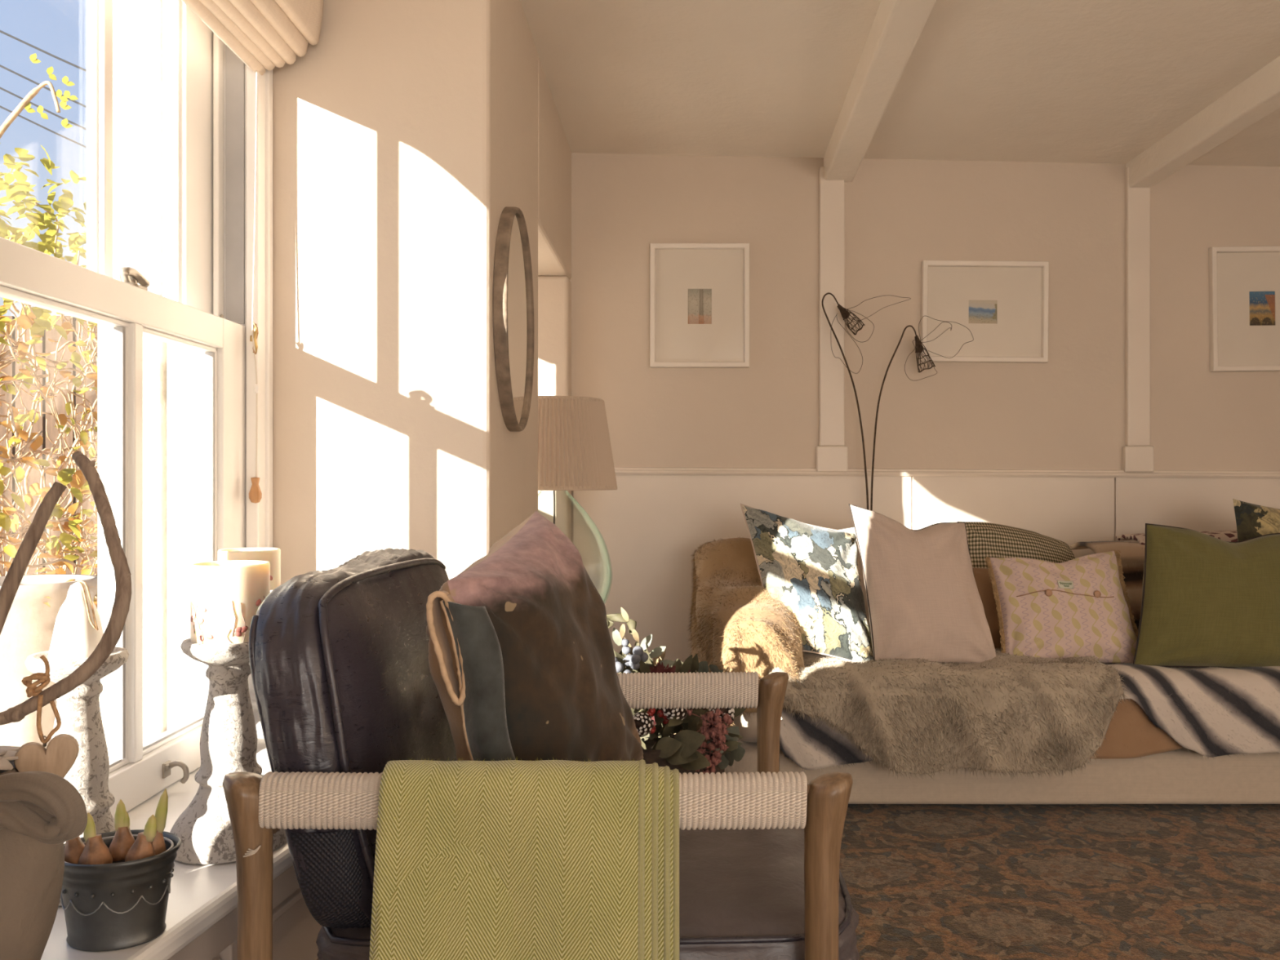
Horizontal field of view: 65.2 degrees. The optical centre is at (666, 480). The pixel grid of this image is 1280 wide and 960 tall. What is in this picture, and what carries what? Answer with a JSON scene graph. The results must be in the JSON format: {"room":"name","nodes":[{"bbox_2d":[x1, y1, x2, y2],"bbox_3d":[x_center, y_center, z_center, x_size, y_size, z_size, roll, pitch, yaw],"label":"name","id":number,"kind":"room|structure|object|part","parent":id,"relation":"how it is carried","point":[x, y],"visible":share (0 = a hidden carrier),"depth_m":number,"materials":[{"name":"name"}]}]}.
{"room":"living room","nodes":[
{"label":"living room","id":0,"kind":"room"},
{"bbox_2d":[97,0,167,759],"bbox_3d":[-1.211,-0.200,2.263,0.298,2.800,0.374,0,0,0],"label":"wall","id":1,"kind":"structure","parent":0,"point":[137,24],"depth_m":2.12,"materials":[{"name":"paint"}]},
{"bbox_2d":[213,897,322,959],"bbox_3d":[-0.795,0.795,1.455,0.530,0.410,1.510,0,0,0],"label":"wall","id":2,"kind":"structure","parent":0,"point":[295,932],"depth_m":1.64,"materials":[{"name":"paint"}]},
{"bbox_2d":[40,767,293,959],"bbox_3d":[-0.719,0.577,1.470,0.472,0.034,1.452,0,0,0],"label":"windowsill","id":3,"kind":"structure","parent":2,"relation":"attached to","point":[201,895],"depth_m":1.34,"materials":[{"name":"white paint"}]},
{"bbox_2d":[0,760,87,959],"bbox_3d":[-0.695,0.414,1.023,0.314,0.292,0.227,0,0,0],"label":"urn","id":4,"kind":"object","parent":3,"relation":"on","point":[40,811],"visible":0.98,"depth_m":0.99,"materials":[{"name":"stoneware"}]},
{"bbox_2d":[0,745,20,769],"bbox_3d":[-0.711,0.298,1.021,0.104,0.040,0.153,0,0,-26],"label":"rose","id":5,"kind":"object","parent":4,"relation":"in","point":[7,753],"visible":0.88,"depth_m":1.04,"materials":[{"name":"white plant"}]},
{"bbox_2d":[0,451,131,724],"bbox_3d":[-0.673,0.123,1.088,0.169,0.311,0.083,0,0,-19],"label":"branch","id":6,"kind":"object","parent":4,"relation":"in","point":[111,636],"visible":1,"depth_m":1.08,"materials":[{"name":"brown plant"}]},
{"bbox_2d":[0,481,66,634],"bbox_3d":[-0.710,0.143,1.070,0.020,0.282,0.119,0,0,40],"label":"branch","id":7,"kind":"object","parent":6,"relation":"attached to","point":[10,586],"visible":1,"depth_m":1.08,"materials":[{"name":"brown plant"}]},
{"bbox_2d":[13,654,79,777],"bbox_3d":[-0.652,0.258,1.052,0.058,0.148,0.030,0,0,-21],"label":"heart","id":8,"kind":"object","parent":6,"relation":"hanging from","point":[61,752],"visible":0.93,"depth_m":1.05,"materials":[{"name":"brown wood"}]},
{"bbox_2d":[25,646,128,906],"bbox_3d":[-0.815,0.400,1.385,0.161,0.321,0.161,0,0,-12],"label":"candle holder","id":9,"kind":"object","parent":3,"relation":"on","point":[78,709],"visible":0.42,"depth_m":1.36,"materials":[{"name":"paint"}]},
{"bbox_2d":[47,581,103,659],"bbox_3d":[-0.815,0.192,1.385,0.073,0.105,0.072,0,0,0],"label":"candle","id":10,"kind":"object","parent":9,"relation":"on","point":[77,631],"visible":0.93,"depth_m":1.36,"materials":[{"name":"wax"}]},
{"bbox_2d":[25,646,128,683],"bbox_3d":[-0.815,0.258,1.385,0.125,0.038,0.125,0,0,0],"label":"cup","id":11,"kind":"object","parent":9,"relation":"on","point":[60,669],"depth_m":1.34,"materials":[{"name":"paint"}]},
{"bbox_3d":[-0.815,0.418,1.385,0.161,0.285,0.161,0,0,0],"label":"stem","id":12,"kind":"part","parent":9,"relation":"part of","materials":[{"name":"paint"}]},
{"bbox_2d":[60,829,181,951],"bbox_3d":[-0.676,0.505,1.230,0.147,0.110,0.120,0,0,0],"label":"pot","id":13,"kind":"object","parent":3,"relation":"on","point":[121,904],"visible":0.84,"depth_m":1.19,"materials":[{"name":"metal"}]},
{"bbox_2d":[64,835,84,864],"bbox_3d":[-0.718,0.438,1.218,0.032,0.078,0.031,0,0,0],"label":"bulb","id":14,"kind":"object","parent":13,"relation":"in","point":[73,848],"visible":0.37,"depth_m":1.21,"materials":[{"name":"brown plant"}]},
{"bbox_2d":[78,812,112,864],"bbox_3d":[-0.690,0.439,1.210,0.036,0.074,0.036,0,0,0],"label":"bulb","id":15,"kind":"object","parent":13,"relation":"in","point":[95,851],"visible":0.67,"depth_m":1.20,"materials":[{"name":"brown plant"}]},
{"bbox_3d":[-0.690,0.453,1.210,0.036,0.046,0.036,0,0,0],"label":"bulb","id":16,"kind":"part","parent":15,"relation":"part of","materials":[{"name":"brown plant"}]},
{"bbox_2d":[108,799,134,861],"bbox_3d":[-0.676,0.437,1.246,0.032,0.078,0.032,0,0,0],"label":"bulb","id":17,"kind":"object","parent":13,"relation":"in","point":[123,839],"visible":0.83,"depth_m":1.24,"materials":[{"name":"brown plant"}]},
{"bbox_3d":[-0.676,0.454,1.246,0.032,0.045,0.032,0,0,0],"label":"bulb","id":18,"kind":"part","parent":17,"relation":"part of","materials":[{"name":"brown plant"}]},
{"bbox_2d":[124,814,157,862],"bbox_3d":[-0.642,0.442,1.219,0.033,0.069,0.034,0,0,-43],"label":"bulb","id":19,"kind":"object","parent":13,"relation":"in","point":[142,847],"visible":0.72,"depth_m":1.21,"materials":[{"name":"brown plant"}]},
{"bbox_3d":[-0.641,0.454,1.219,0.034,0.046,0.034,0,0,0],"label":"bulb","id":20,"kind":"part","parent":19,"relation":"part of","materials":[{"name":"brown plant"}]},
{"bbox_2d":[151,788,168,854],"bbox_3d":[-0.638,0.430,1.242,0.029,0.093,0.030,0,0,-44],"label":"bulb","id":21,"kind":"object","parent":13,"relation":"in","point":[161,813],"visible":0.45,"depth_m":1.24,"materials":[{"name":"green plant"}]},
{"bbox_3d":[-0.638,0.454,1.243,0.030,0.046,0.030,0,0,0],"label":"bulb","id":22,"kind":"part","parent":21,"relation":"part of","materials":[{"name":"brown plant"}]},
{"bbox_2d":[169,638,286,864],"bbox_3d":[-0.672,0.401,1.535,0.173,0.317,0.173,0,0,45],"label":"candle holder","id":23,"kind":"object","parent":3,"relation":"on","point":[228,733],"visible":0.75,"depth_m":1.50,"materials":[{"name":"paint"}]},
{"bbox_2d":[180,638,249,666],"bbox_3d":[-0.672,0.262,1.535,0.134,0.038,0.134,0,0,0],"label":"cup","id":24,"kind":"object","parent":23,"relation":"on","point":[233,654],"depth_m":1.48,"materials":[{"name":"paint"}]},
{"bbox_2d":[190,560,270,644],"bbox_3d":[-0.669,0.188,1.534,0.114,0.121,0.113,0,0,0],"label":"pillar candle","id":25,"kind":"object","parent":23,"relation":"on","point":[225,596],"visible":0.91,"depth_m":1.49,"materials":[{"name":"beige wax"}]},
{"bbox_2d":[248,590,272,776],"bbox_3d":[-0.790,0.384,1.930,0.191,0.352,0.191,0,0,0],"label":"candle holder","id":26,"kind":"object","parent":3,"relation":"on","point":[262,758],"visible":0.06,"depth_m":1.88,"materials":[{"name":"white paint"}]},
{"bbox_2d":[217,546,280,590],"bbox_3d":[-0.805,0.174,1.929,0.113,0.080,0.114,0,0,0],"label":"pillar candle","id":27,"kind":"object","parent":26,"relation":"on","point":[273,555],"visible":0.27,"depth_m":1.91,"materials":[{"name":"beige wax"}]},
{"bbox_3d":[-0.790,0.402,1.930,0.191,0.316,0.191,0,0,0],"label":"stem","id":28,"kind":"part","parent":26,"relation":"part of","materials":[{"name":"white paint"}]},
{"bbox_2d":[272,0,571,584],"bbox_3d":[-0.708,-0.200,3.050,0.684,2.400,1.700,0,0,0],"label":"wall","id":29,"kind":"structure","parent":0,"point":[402,137],"depth_m":2.20,"materials":[{"name":"paint"}]},
{"bbox_2d":[0,0,272,818],"bbox_3d":[-0.980,-0.245,1.565,0.240,1.730,1.269,0,0,0],"label":"window","id":30,"kind":"structure","parent":29,"relation":"in","point":[203,312],"depth_m":2.03,"materials":[{"name":"white paint"}]},
{"bbox_3d":[-0.923,0.113,1.552,0.043,0.886,1.185,0,0,0],"label":"sash","id":31,"kind":"part","parent":30,"relation":"part of","materials":[{"name":"white paint"}]},
{"bbox_3d":[-0.988,-0.673,1.552,0.044,0.757,1.185,0,0,0],"label":"sash","id":32,"kind":"part","parent":30,"relation":"part of","materials":[{"name":"white paint"}]},
{"bbox_3d":[-0.982,-0.245,1.565,0.236,1.730,1.269,0,0,0],"label":"frame","id":33,"kind":"part","parent":30,"relation":"part of","materials":[{"name":"white paint"}]},
{"bbox_2d":[182,0,323,75],"bbox_3d":[-0.816,-1.000,1.567,0.148,0.500,1.205,0,0,0],"label":"blind","id":34,"kind":"object","parent":30,"relation":"attached to","point":[264,34],"visible":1,"depth_m":2.02,"materials":[{"name":"fabric"}]},
{"bbox_2d":[248,70,262,502],"bbox_3d":[-0.871,-0.418,2.117,0.026,0.934,0.026,0,0,0],"label":"blind cord","id":35,"kind":"object","parent":34,"relation":"hanging from","point":[255,494],"visible":1,"depth_m":2.12,"materials":[{"name":"white fabric"}]},
{"bbox_3d":[-0.871,0.022,2.117,0.026,0.055,0.026,0,0,0],"label":"acorn pull","id":36,"kind":"part","parent":35,"relation":"part of","materials":[{"name":"brown wood"}]},
{"bbox_2d":[249,321,258,354],"bbox_3d":[-0.874,-0.300,2.117,0.017,0.069,0.017,0,0,0],"label":"cleat","id":37,"kind":"object","parent":30,"relation":"attached to","point":[255,332],"visible":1,"depth_m":2.12,"materials":[{"name":"gold metal"}]},
{"bbox_2d":[168,865,302,959],"bbox_3d":[-0.626,0.795,1.489,0.157,0.410,1.492,0,0,12],"label":"trim","id":38,"kind":"structure","parent":29,"relation":"attached to","point":[220,938],"depth_m":1.42,"materials":[{"name":"paint"}]},
{"bbox_2d":[493,206,533,431],"bbox_3d":[-0.372,-0.394,2.470,0.031,0.548,0.464,0,0,0],"label":"oval mirror","id":39,"kind":"object","parent":29,"relation":"attached to","point":[513,290],"visible":1,"depth_m":2.39,"materials":[{"name":"brown wood"},{"name":"mirror glass"}]},
{"bbox_3d":[-0.367,-0.394,2.470,0.001,0.520,0.436,0,0,0],"label":"mirror pane","id":40,"kind":"part","parent":39,"relation":"part of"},
{"bbox_2d":[520,0,1279,166],"bbox_3d":[1.125,-1.343,0.600,4.550,0.315,6.800,0,0,0],"label":"ceiling","id":41,"kind":"structure","parent":0,"point":[1036,81],"depth_m":3.05,"materials":[{"name":"paint"}]},
{"bbox_2d":[823,0,936,182],"bbox_3d":[0.505,-1.226,0.581,0.113,0.159,6.569,0,0,3],"label":"ceiling beam","id":42,"kind":"structure","parent":41,"relation":"attached to","point":[897,26],"depth_m":2.90,"materials":[{"name":"paint"}]},
{"bbox_2d":[1125,55,1279,187],"bbox_3d":[1.783,-1.198,0.580,0.097,0.160,6.561,0,0,0],"label":"ceiling beam","id":43,"kind":"structure","parent":41,"relation":"attached to","point":[1257,96],"depth_m":3.26,"materials":[{"name":"paint"}]},
{"bbox_2d":[569,152,1279,542],"bbox_3d":[1.150,-0.225,3.915,4.500,2.450,0.130,0,0,0],"label":"wall","id":44,"kind":"structure","parent":0,"point":[1067,411],"depth_m":3.85,"materials":[{"name":"paint"}]},
{"bbox_2d":[649,243,749,367],"bbox_3d":[0.127,-0.669,3.836,0.381,0.474,0.026,0,0,0],"label":"framed picture","id":45,"kind":"object","parent":44,"relation":"attached to","point":[700,292],"visible":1,"depth_m":3.84,"materials":[{"name":"white paper"}]},
{"bbox_2d":[688,288,711,324],"bbox_3d":[0.127,-0.667,3.844,0.092,0.136,0.001,0,0,0],"label":"print","id":46,"kind":"object","parent":45,"relation":"attached to","point":[700,300],"depth_m":3.84},
{"bbox_2d":[815,166,848,471],"bbox_3d":[0.634,-0.615,3.836,0.120,1.170,0.032,0,0,0],"label":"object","id":47,"kind":"structure","parent":44,"relation":"attached to","point":[831,455],"depth_m":3.83,"materials":[{"name":"paint"}]},
{"bbox_2d":[573,475,1279,667],"bbox_3d":[1.470,0.484,3.845,3.660,1.031,0.014,0,0,0],"label":"wainscoting","id":48,"kind":"structure","parent":44,"relation":"attached to","point":[650,526],"depth_m":3.84,"materials":[{"name":"paint"}]},
{"bbox_2d":[613,466,1279,478],"bbox_3d":[1.465,-0.025,3.837,3.670,0.052,0.027,0,0,0],"label":"trim","id":49,"kind":"structure","parent":44,"relation":"attached to","point":[618,470],"depth_m":3.83,"materials":[{"name":"paint"}]},
{"bbox_2d":[920,260,1048,363],"bbox_3d":[1.220,-0.646,3.836,0.485,0.390,0.026,0,0,0],"label":"framed picture","id":50,"kind":"object","parent":44,"relation":"attached to","point":[1004,305],"visible":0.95,"depth_m":3.84,"materials":[{"name":"white paper"}]},
{"bbox_2d":[968,300,996,323],"bbox_3d":[1.215,-0.646,3.844,0.111,0.091,0.001,0,0,0],"label":"print","id":51,"kind":"object","parent":50,"relation":"attached to","point":[980,311],"depth_m":3.84},
{"bbox_2d":[1122,167,1154,471],"bbox_3d":[1.808,-0.615,3.836,0.112,1.170,0.032,0,0,0],"label":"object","id":52,"kind":"structure","parent":44,"relation":"attached to","point":[1138,455],"depth_m":3.83,"materials":[{"name":"paint"}]},
{"bbox_2d":[1208,245,1279,372],"bbox_3d":[2.289,-0.657,3.836,0.405,0.481,0.026,0,0,0],"label":"framed picture","id":53,"kind":"object","parent":44,"relation":"attached to","point":[1244,282],"visible":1,"depth_m":3.84,"materials":[{"name":"white paper"}]},
{"bbox_2d":[1248,291,1275,325],"bbox_3d":[2.289,-0.659,3.844,0.101,0.133,0.001,0,0,0],"label":"print","id":54,"kind":"object","parent":53,"relation":"attached to","point":[1262,304],"depth_m":3.84},
{"bbox_3d":[1.200,1.030,0.575,4.400,0.060,6.750,0,0,0],"label":"floor","id":55,"kind":"structure","parent":0,"visible":0},
{"bbox_2d":[821,292,911,509],"bbox_3d":[0.741,0.146,3.726,0.274,1.708,0.184,0,0,-16],"label":"floor lamp","id":56,"kind":"object","parent":55,"relation":"on","point":[844,312],"visible":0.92,"depth_m":3.77,"materials":[{"name":"black metal"}]},
{"bbox_3d":[0.675,0.140,3.775,0.180,1.696,0.008,0,0,0],"label":"stem","id":57,"kind":"part","parent":56,"relation":"part of","materials":[{"name":"metal"}]},
{"bbox_2d":[870,315,973,511],"bbox_3d":[0.925,0.195,3.745,0.403,1.610,0.171,0,0,0],"label":"floor lamp","id":58,"kind":"object","parent":55,"relation":"on","point":[918,347],"visible":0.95,"depth_m":3.78,"materials":[{"name":"black metal"}]},
{"bbox_3d":[0.859,0.201,3.780,0.181,1.573,0.008,0,0,0],"label":"stem","id":59,"kind":"part","parent":58,"relation":"part of","materials":[{"name":"metal"}]},
{"bbox_2d":[724,712,1279,804],"bbox_3d":[1.483,0.645,3.330,2.644,0.709,0.891,0,0,0],"label":"sofa","id":60,"kind":"object","parent":55,"relation":"on","point":[1179,776],"visible":0.09,"depth_m":2.95,"materials":[{"name":"fabric"}]},
{"bbox_3d":[0.281,0.610,3.326,0.238,0.408,0.882,0,0,0],"label":"arm","id":61,"kind":"part","parent":60,"relation":"part of","materials":[{"name":"fabric"}]},
{"bbox_2d":[686,536,805,728],"bbox_3d":[0.256,0.484,3.225,0.388,0.588,0.781,0,0,0],"label":"fur throw","id":62,"kind":"object","parent":60,"relation":"on","point":[736,625],"visible":0.59,"depth_m":2.99,"materials":[{"name":"brown fur"}]},
{"bbox_2d":[768,645,1128,782],"bbox_3d":[0.800,0.685,3.085,1.059,0.354,0.600,0,0,0],"label":"fur throw","id":63,"kind":"object","parent":60,"relation":"on","point":[1005,713],"visible":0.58,"depth_m":2.85,"materials":[{"name":"brown fur"}]},
{"bbox_2d":[740,503,873,662],"bbox_3d":[0.441,0.328,3.134,0.411,0.506,0.254,0,0,0],"label":"floral cushion","id":64,"kind":"object","parent":63,"relation":"on","point":[814,571],"visible":0.83,"depth_m":3.08,"materials":[{"name":"cream linen"},{"name":"floral print fabric"}]},
{"bbox_2d":[839,527,871,634],"bbox_3d":[0.620,0.339,3.388,0.305,0.412,0.156,0,0,0],"label":"cushion","id":65,"kind":"object","parent":63,"relation":"on","point":[852,529],"visible":0.04,"depth_m":3.34,"materials":[{"name":"fabric"}]},
{"bbox_2d":[848,503,995,662],"bbox_3d":[0.785,0.327,3.065,0.424,0.508,0.220,0,0,-9],"label":"cushion","id":66,"kind":"object","parent":63,"relation":"on","point":[924,601],"visible":0.9,"depth_m":3.00,"materials":[{"name":"fabric"}]},
{"bbox_2d":[985,550,1137,663],"bbox_3d":[1.251,0.402,3.135,0.470,0.352,0.214,0,0,0],"label":"cushion","id":67,"kind":"object","parent":63,"relation":"on","point":[1080,606],"visible":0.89,"depth_m":3.09,"materials":[{"name":"beige fabric"}]},
{"bbox_3d":[1.040,0.407,3.130,0.018,0.322,0.146,0,0,-2],"label":"braid trim","id":68,"kind":"part","parent":67,"relation":"part of","materials":[{"name":"beige fabric"}]},
{"bbox_3d":[1.451,0.398,3.144,0.019,0.344,0.158,0,0,-11],"label":"braid trim","id":69,"kind":"part","parent":67,"relation":"part of","materials":[{"name":"beige fabric"}]},
{"bbox_2d":[972,567,1002,648],"bbox_3d":[1.099,0.448,3.295,0.310,0.314,0.168,0,0,0],"label":"cushion","id":70,"kind":"object","parent":60,"relation":"on","point":[984,584],"visible":0.08,"depth_m":3.26,"materials":[{"name":"brown fabric"}]},
{"bbox_2d":[957,521,1075,568],"bbox_3d":[1.234,0.331,3.510,0.438,0.367,0.232,0,0,0],"label":"cushion","id":71,"kind":"object","parent":60,"relation":"on","point":[984,540],"visible":0.38,"depth_m":3.48,"materials":[{"name":"fabric"}]},
{"bbox_2d":[779,658,1279,772],"bbox_3d":[1.201,0.691,3.139,1.806,0.315,0.554,0,0,0],"label":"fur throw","id":72,"kind":"object","parent":60,"relation":"on","point":[1211,712],"visible":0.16,"depth_m":2.89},
{"bbox_2d":[1133,523,1279,667],"bbox_3d":[1.704,0.362,3.064,0.622,0.456,0.229,0,0,0],"label":"cushion","id":73,"kind":"object","parent":72,"relation":"on","point":[1207,601],"visible":1,"depth_m":2.99,"materials":[{"name":"green fabric"}]},
{"bbox_2d":[1070,540,1145,636],"bbox_3d":[1.898,0.406,3.562,0.820,0.379,0.343,0,0,-2],"label":"striped throw","id":74,"kind":"object","parent":60,"relation":"on","point":[1132,553],"visible":0.11,"depth_m":3.46,"materials":[{"name":"fabric"}]},
{"bbox_2d":[1115,529,1237,545],"bbox_3d":[2.015,0.222,3.628,0.671,0.078,0.228,0,0,0],"label":"cloth","id":75,"kind":"object","parent":74,"relation":"on","point":[1226,535],"visible":0.29,"depth_m":3.57,"materials":[{"name":"fabric"}]},
{"bbox_2d":[1089,666,1182,761],"bbox_3d":[1.334,0.693,3.164,0.830,0.261,0.529,0,0,0],"label":"seat cushion","id":76,"kind":"object","parent":60,"relation":"on","point":[1131,734],"visible":0.12,"depth_m":2.91,"materials":[{"name":"woven fabric"}]},
{"bbox_2d":[1232,498,1279,541],"bbox_3d":[2.070,0.321,3.261,0.463,0.518,0.182,0,0,0],"label":"floral cushion","id":77,"kind":"object","parent":60,"relation":"on","point":[1252,520],"visible":0.37,"depth_m":3.26,"materials":[{"name":"fabric"}]},
{"bbox_2d":[839,804,1279,959],"bbox_3d":[1.290,0.996,1.835,3.420,0.008,2.570,0,0,0],"label":"rug","id":78,"kind":"object","parent":55,"relation":"on","point":[923,882],"visible":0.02,"depth_m":2.49,"materials":[{"name":"brown carpet"}]},
{"bbox_2d":[222,547,859,959],"bbox_3d":[-0.135,0.557,1.515,0.797,0.892,0.688,0,0,0],"label":"armchair","id":79,"kind":"object","parent":78,"relation":"on","point":[344,688],"visible":0.59,"depth_m":1.25,"materials":[{"name":"brown wood"}]},
{"bbox_3d":[-0.502,0.677,1.200,0.053,0.651,0.053,0,0,45],"label":"leg","id":80,"kind":"part","parent":79,"relation":"part of","materials":[{"name":"brown wood"}]},
{"bbox_3d":[-0.488,0.438,1.178,0.020,0.012,0.004,0,0,-18],"label":"cord","id":81,"kind":"part","parent":79,"relation":"part of","materials":[{"name":"fabric"}]},
{"bbox_3d":[-0.494,0.420,1.515,0.022,0.040,0.630,0,0,0],"label":"rail","id":82,"kind":"part","parent":79,"relation":"part of","materials":[{"name":"brown wood"}]},
{"bbox_3d":[-0.423,0.499,1.252,0.110,0.136,0.044,0,0,0],"label":"perforated panel","id":83,"kind":"part","parent":79,"relation":"part of","materials":[{"name":"leather"}]},
{"bbox_2d":[253,547,456,928],"bbox_3d":[-0.437,0.369,1.521,0.192,0.516,0.586,0,0,0],"label":"cushion","id":84,"kind":"object","parent":79,"relation":"on","point":[344,682],"depth_m":1.28,"materials":[{"name":"black leather"}]},
{"bbox_2d":[368,756,679,959],"bbox_3d":[-0.169,0.587,1.182,0.369,0.509,0.135,0,0,0],"label":"throw","id":85,"kind":"object","parent":79,"relation":"on","point":[507,860],"visible":1,"depth_m":1.16,"materials":[{"name":"fabric"}]},
{"bbox_2d":[426,511,643,761],"bbox_3d":[-0.192,0.300,1.509,0.254,0.496,0.470,0,0,14],"label":"velvet pillow","id":86,"kind":"object","parent":79,"relation":"on","point":[522,660],"visible":0.82,"depth_m":1.37,"materials":[{"name":"fabric"}]},
{"bbox_2d":[315,826,859,959],"bbox_3d":[-0.104,0.618,1.516,0.735,0.162,0.590,0,0,0],"label":"seat cushion","id":87,"kind":"object","parent":79,"relation":"on","point":[742,891],"depth_m":1.30,"materials":[{"name":"leather"}]},
{"bbox_3d":[0.194,0.677,1.830,0.053,0.651,0.053,0,0,45],"label":"leg","id":88,"kind":"part","parent":79,"relation":"part of","materials":[{"name":"brown wood"}]},
{"bbox_3d":[-0.154,0.384,1.200,0.680,0.050,0.022,0,0,0],"label":"arm rail","id":89,"kind":"part","parent":79,"relation":"part of","materials":[{"name":"brown wood"}]},
{"bbox_3d":[0.194,0.677,1.200,0.053,0.651,0.053,0,0,45],"label":"leg","id":90,"kind":"part","parent":79,"relation":"part of","materials":[{"name":"brown wood"}]},
{"bbox_2d":[606,607,746,774],"bbox_3d":[-0.050,0.654,2.484,0.498,0.692,0.376,0,0,0],"label":"flower basket","id":91,"kind":"object","parent":78,"relation":"on","point":[684,740],"visible":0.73,"depth_m":2.37,"materials":[{"name":"wicker"}]},
{"bbox_3d":[-0.372,0.734,3.300,0.340,0.528,0.340,0,0,0],"label":"side table","id":92,"kind":"object","parent":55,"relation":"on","visible":0},
{"bbox_2d":[537,395,617,603],"bbox_3d":[-0.372,0.102,3.300,0.419,0.734,0.419,0,0,-26],"label":"table lamp","id":93,"kind":"object","parent":92,"relation":"on","point":[575,453],"visible":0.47,"depth_m":3.14,"materials":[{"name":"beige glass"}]},
{"bbox_3d":[-0.372,0.234,3.300,0.386,0.470,0.386,0,0,0],"label":"glass","id":94,"kind":"part","parent":93,"relation":"part of","materials":[{"name":"green"}]},
{"bbox_3d":[-0.372,-0.117,3.300,0.419,0.291,0.419,0,0,0],"label":"lamp shade","id":95,"kind":"part","parent":93,"relation":"part of","materials":[{"name":"beige fabric"}]},
{"label":"outside","id":96,"kind":"structure","parent":0,"visible":0},
{"bbox_3d":[-5.000,1.250,1.500,8.000,0.100,21.000,0,0,0],"label":"floor","id":97,"kind":"structure","parent":96,"visible":0},
{"bbox_2d":[0,315,97,609],"bbox_3d":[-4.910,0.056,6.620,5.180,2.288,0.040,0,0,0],"label":"potted plant","id":98,"kind":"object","parent":97,"relation":"on","point":[46,346],"depth_m":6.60,"materials":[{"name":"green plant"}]},
{"bbox_2d":[0,53,97,608],"bbox_3d":[-3.306,-0.344,5.387,0.810,3.587,3.260,0,0,-5],"label":"plant","id":99,"kind":"object","parent":97,"relation":"on","point":[37,319],"visible":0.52,"depth_m":5.21,"materials":[{"name":"green plant"}]},
{"bbox_3d":[-3.238,-1.778,4.999,0.414,0.436,0.027,0,0,0],"label":"arching stem","id":100,"kind":"part","parent":99,"relation":"part of","materials":[{"name":"brown plant"}]},
{"bbox_2d":[0,570,97,748],"bbox_3d":[-2.241,0.771,3.505,0.479,0.859,0.520,0,0,-20],"label":"candle","id":101,"kind":"object","parent":97,"relation":"on","point":[28,629],"visible":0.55,"depth_m":3.36,"materials":[{"name":"white wax"}]},
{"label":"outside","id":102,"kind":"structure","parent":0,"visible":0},
{"bbox_2d":[0,30,86,71],"bbox_3d":[-6.000,-4.140,9.000,5.047,2.416,0.020,0,0,0],"label":"cable","id":103,"kind":"object","parent":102,"point":[1,31],"visible":0.33,"depth_m":8.99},
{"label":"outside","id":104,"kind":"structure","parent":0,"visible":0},
{"bbox_2d":[0,64,86,107],"bbox_3d":[-6.267,-3.995,9.400,5.272,2.616,0.020,0,0,0],"label":"cable","id":105,"kind":"object","parent":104,"point":[2,66],"visible":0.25,"depth_m":9.39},
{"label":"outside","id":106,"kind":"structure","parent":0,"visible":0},
{"bbox_2d":[0,87,86,130],"bbox_3d":[-6.534,-3.943,9.800,5.496,2.740,0.020,0,0,0],"label":"cable","id":107,"kind":"object","parent":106,"point":[1,88],"visible":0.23,"depth_m":9.79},
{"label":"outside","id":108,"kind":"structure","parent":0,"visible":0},
{"bbox_2d":[0,105,86,148],"bbox_3d":[-6.800,-3.910,10.200,5.720,2.804,0.020,0,0,0],"label":"cable","id":109,"kind":"object","parent":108,"point":[2,107],"visible":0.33,"depth_m":10.19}
]}

